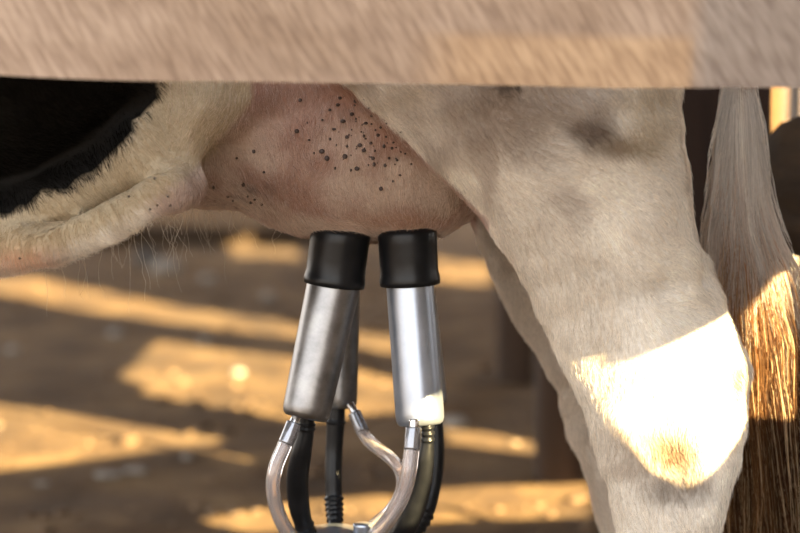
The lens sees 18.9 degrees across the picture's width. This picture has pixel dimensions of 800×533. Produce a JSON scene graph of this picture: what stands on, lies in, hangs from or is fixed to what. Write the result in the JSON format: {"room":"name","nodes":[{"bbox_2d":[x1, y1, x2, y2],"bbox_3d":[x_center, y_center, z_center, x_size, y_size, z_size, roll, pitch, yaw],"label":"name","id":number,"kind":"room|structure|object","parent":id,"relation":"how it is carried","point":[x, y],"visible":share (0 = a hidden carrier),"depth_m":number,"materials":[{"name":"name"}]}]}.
{"room":"farm building","nodes":[
{"label":"farm building","id":0,"kind":"room"},
{"bbox_2d":[0,88,799,532],"bbox_3d":[0.000,-2.240,28.926,60.000,0.056,82.000,0,6,0],"label":"ground","id":1,"kind":"structure","parent":0,"point":[167,339],"depth_m":5.24,"materials":[{"name":"brown soil"}]},
{"bbox_2d":[5,346,18,352],"bbox_3d":[-0.978,0.210,6.048,0.038,0.021,0.030,0,6,0],"label":"stone","id":2,"kind":"object","parent":1,"relation":"on","point":[10,349],"visible":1,"depth_m":6.04,"materials":[{"name":"grey stone"}]},
{"bbox_2d":[34,481,50,484],"bbox_3d":[-0.658,0.399,4.411,0.031,0.008,0.024,0,6,0],"label":"stone","id":3,"kind":"object","parent":1,"relation":"on","point":[40,482],"visible":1,"depth_m":4.40,"materials":[{"name":"stone"}]},
{"bbox_2d":[94,470,122,477],"bbox_3d":[-0.543,0.388,4.468,0.054,0.014,0.044,0,6,0],"label":"stone","id":4,"kind":"object","parent":1,"relation":"on","point":[101,474],"visible":1,"depth_m":4.45,"materials":[{"name":"stone"}]},
{"bbox_2d":[107,328,123,335],"bbox_3d":[-0.753,0.176,6.346,0.045,0.025,0.035,0,6,0],"label":"stone","id":5,"kind":"object","parent":1,"relation":"on","point":[114,331],"visible":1,"depth_m":6.33,"materials":[{"name":"grey stone"}]},
{"bbox_2d":[123,466,148,473],"bbox_3d":[-0.496,0.383,4.508,0.047,0.013,0.042,0,6,0],"label":"stone","id":6,"kind":"object","parent":1,"relation":"on","point":[135,469],"visible":1,"depth_m":4.50,"materials":[{"name":"stone"}]},
{"bbox_2d":[133,247,160,263],"bbox_3d":[-0.854,-0.030,8.100,0.093,0.070,0.070,0,6,0],"label":"stone","id":7,"kind":"object","parent":1,"relation":"on","point":[148,257],"visible":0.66,"depth_m":8.07,"materials":[{"name":"grey stone"}]},
{"bbox_2d":[150,257,180,271],"bbox_3d":[-0.765,0.000,7.854,0.085,0.061,0.088,-5,8,-41],"label":"stone","id":8,"kind":"object","parent":1,"relation":"on","point":[161,266],"visible":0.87,"depth_m":7.83,"materials":[{"name":"grey stone"}]},
{"bbox_2d":[181,453,192,458],"bbox_3d":[-0.407,0.363,4.588,0.022,0.014,0.019,0,6,0],"label":"stone","id":9,"kind":"object","parent":1,"relation":"on","point":[185,455],"visible":1,"depth_m":4.58,"materials":[{"name":"grey stone"}]},
{"bbox_2d":[197,336,211,342],"bbox_3d":[-0.502,0.189,6.175,0.038,0.021,0.028,0,6,0],"label":"stone","id":10,"kind":"object","parent":1,"relation":"on","point":[203,339],"visible":1,"depth_m":6.17,"materials":[{"name":"grey stone"}]},
{"bbox_2d":[200,274,215,280],"bbox_3d":[-0.601,0.038,7.507,0.049,0.031,0.040,0,6,0],"label":"stone","id":11,"kind":"object","parent":1,"relation":"on","point":[206,277],"visible":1,"depth_m":7.49,"materials":[{"name":"grey stone"}]},
{"bbox_2d":[112,225,308,244],"bbox_3d":[-0.785,-0.112,8.781,1.068,0.083,0.124,-1,6,-12],"label":"log","id":12,"kind":"object","parent":1,"relation":"on","point":[262,235],"visible":0.55,"depth_m":8.76,"materials":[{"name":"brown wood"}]},
{"bbox_2d":[231,369,243,374],"bbox_3d":[-0.375,0.246,5.555,0.031,0.019,0.026,0,6,0],"label":"stone","id":13,"kind":"object","parent":1,"relation":"on","point":[234,371],"visible":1,"depth_m":5.55,"materials":[{"name":"beige stone"}]},
{"bbox_2d":[261,292,274,298],"bbox_3d":[-0.393,0.089,7.142,0.043,0.026,0.032,0,6,0],"label":"stone","id":14,"kind":"object","parent":1,"relation":"on","point":[268,295],"visible":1,"depth_m":7.13,"materials":[{"name":"grey stone"}]},
{"bbox_2d":[0,75,799,532],"bbox_3d":[-0.797,-0.102,2.404,2.351,1.433,0.647,0,6,0],"label":"cow","id":15,"kind":"object","parent":1,"relation":"on","point":[672,363],"visible":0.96,"depth_m":2.21},
{"bbox_2d":[266,228,446,532],"bbox_3d":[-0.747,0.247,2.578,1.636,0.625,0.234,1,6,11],"label":"cluster","id":16,"kind":"object","parent":15,"relation":"hanging from","point":[322,383],"visible":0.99,"depth_m":2.33,"materials":[{"name":"metal"}]},
{"bbox_2d":[283,230,369,422],"bbox_3d":[-0.071,0.055,2.350,0.086,0.195,0.070,0,6,0],"label":"cup","id":17,"kind":"object","parent":16,"relation":"on","point":[334,275],"depth_m":2.33,"materials":[{"name":"silver rubber"}]},
{"bbox_2d":[332,271,365,408],"bbox_3d":[-0.062,0.050,2.492,0.059,0.197,0.062,0,6,0],"label":"cup","id":18,"kind":"object","parent":16,"relation":"on","point":[345,397],"depth_m":2.47,"materials":[{"name":"silver rubber"}]},
{"bbox_2d":[378,228,443,426],"bbox_3d":[0.011,0.058,2.350,0.065,0.198,0.070,0,6,0],"label":"cup","id":19,"kind":"object","parent":16,"relation":"on","point":[408,259],"depth_m":2.33,"materials":[{"name":"silver rubber"}]},
{"bbox_2d":[434,289,446,402],"bbox_3d":[0.012,0.048,2.492,0.072,0.197,0.063,0,6,0],"label":"cup","id":20,"kind":"object","parent":16,"relation":"on","point":[440,350],"depth_m":2.48,"materials":[{"name":"metal"}]},
{"bbox_2d":[443,415,466,426],"bbox_3d":[0.112,0.321,4.929,0.054,0.032,0.042,0,6,0],"label":"stone","id":21,"kind":"object","parent":1,"relation":"on","point":[454,420],"visible":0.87,"depth_m":4.92,"materials":[{"name":"grey stone"}]},
{"bbox_2d":[496,289,532,384],"bbox_3d":[0.261,-0.307,5.436,0.086,1.450,0.068,0,6,0],"label":"fence post","id":22,"kind":"object","parent":1,"relation":"on","point":[514,357],"visible":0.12,"depth_m":5.46,"materials":[{"name":"brown wood"}]},
{"bbox_2d":[535,355,583,484],"bbox_3d":[0.290,-0.182,4.350,0.094,1.450,0.073,0,6,0],"label":"fence post","id":23,"kind":"object","parent":1,"relation":"on","point":[556,462],"visible":0.13,"depth_m":4.37,"materials":[{"name":"brown wood"}]},
{"bbox_2d":[682,88,770,248],"bbox_3d":[0.390,-0.119,2.954,0.138,1.650,0.109,0,6,0],"label":"gate post","id":24,"kind":"object","parent":1,"relation":"on","point":[699,105],"visible":0.06,"depth_m":2.90,"materials":[{"name":"brown wood"}]},
{"bbox_2d":[771,88,784,131],"bbox_3d":[0.993,-1.050,6.424,0.100,2.750,0.082,0,6,0],"label":"post","id":25,"kind":"object","parent":1,"relation":"on","point":[777,94],"visible":0.06,"depth_m":6.46,"materials":[{"name":"yellow wood"}]},
{"bbox_2d":[788,88,799,274],"bbox_3d":[0.591,-0.233,3.596,0.040,1.750,0.015,0,6,0],"label":"pole","id":26,"kind":"object","parent":1,"relation":"on","point":[794,93],"visible":0.08,"depth_m":3.59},
{"bbox_3d":[0.677,0.035,2.950,0.125,1.350,0.097,0,6,0],"label":"fence post","id":27,"kind":"object","parent":1,"relation":"on","visible":0},
{"bbox_2d":[765,116,799,256],"bbox_3d":[0.547,-0.125,2.783,0.264,0.236,0.104,0,6,0],"label":"log rail","id":28,"kind":"object","parent":27,"relation":"attached to","point":[784,140],"visible":0.62,"depth_m":2.75,"materials":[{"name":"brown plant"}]},
{"bbox_3d":[1.350,0.037,2.000,0.120,1.350,0.120,0,6,0],"label":"fence post","id":29,"kind":"object","parent":1,"relation":"on","visible":0},
{"bbox_2d":[0,0,799,87],"bbox_3d":[0.051,-0.224,1.887,3.000,0.164,0.035,1,6,0],"label":"fence rail","id":30,"kind":"object","parent":29,"relation":"attached to","point":[552,43],"visible":1,"depth_m":1.88,"materials":[{"name":"brown wood"}]}
]}

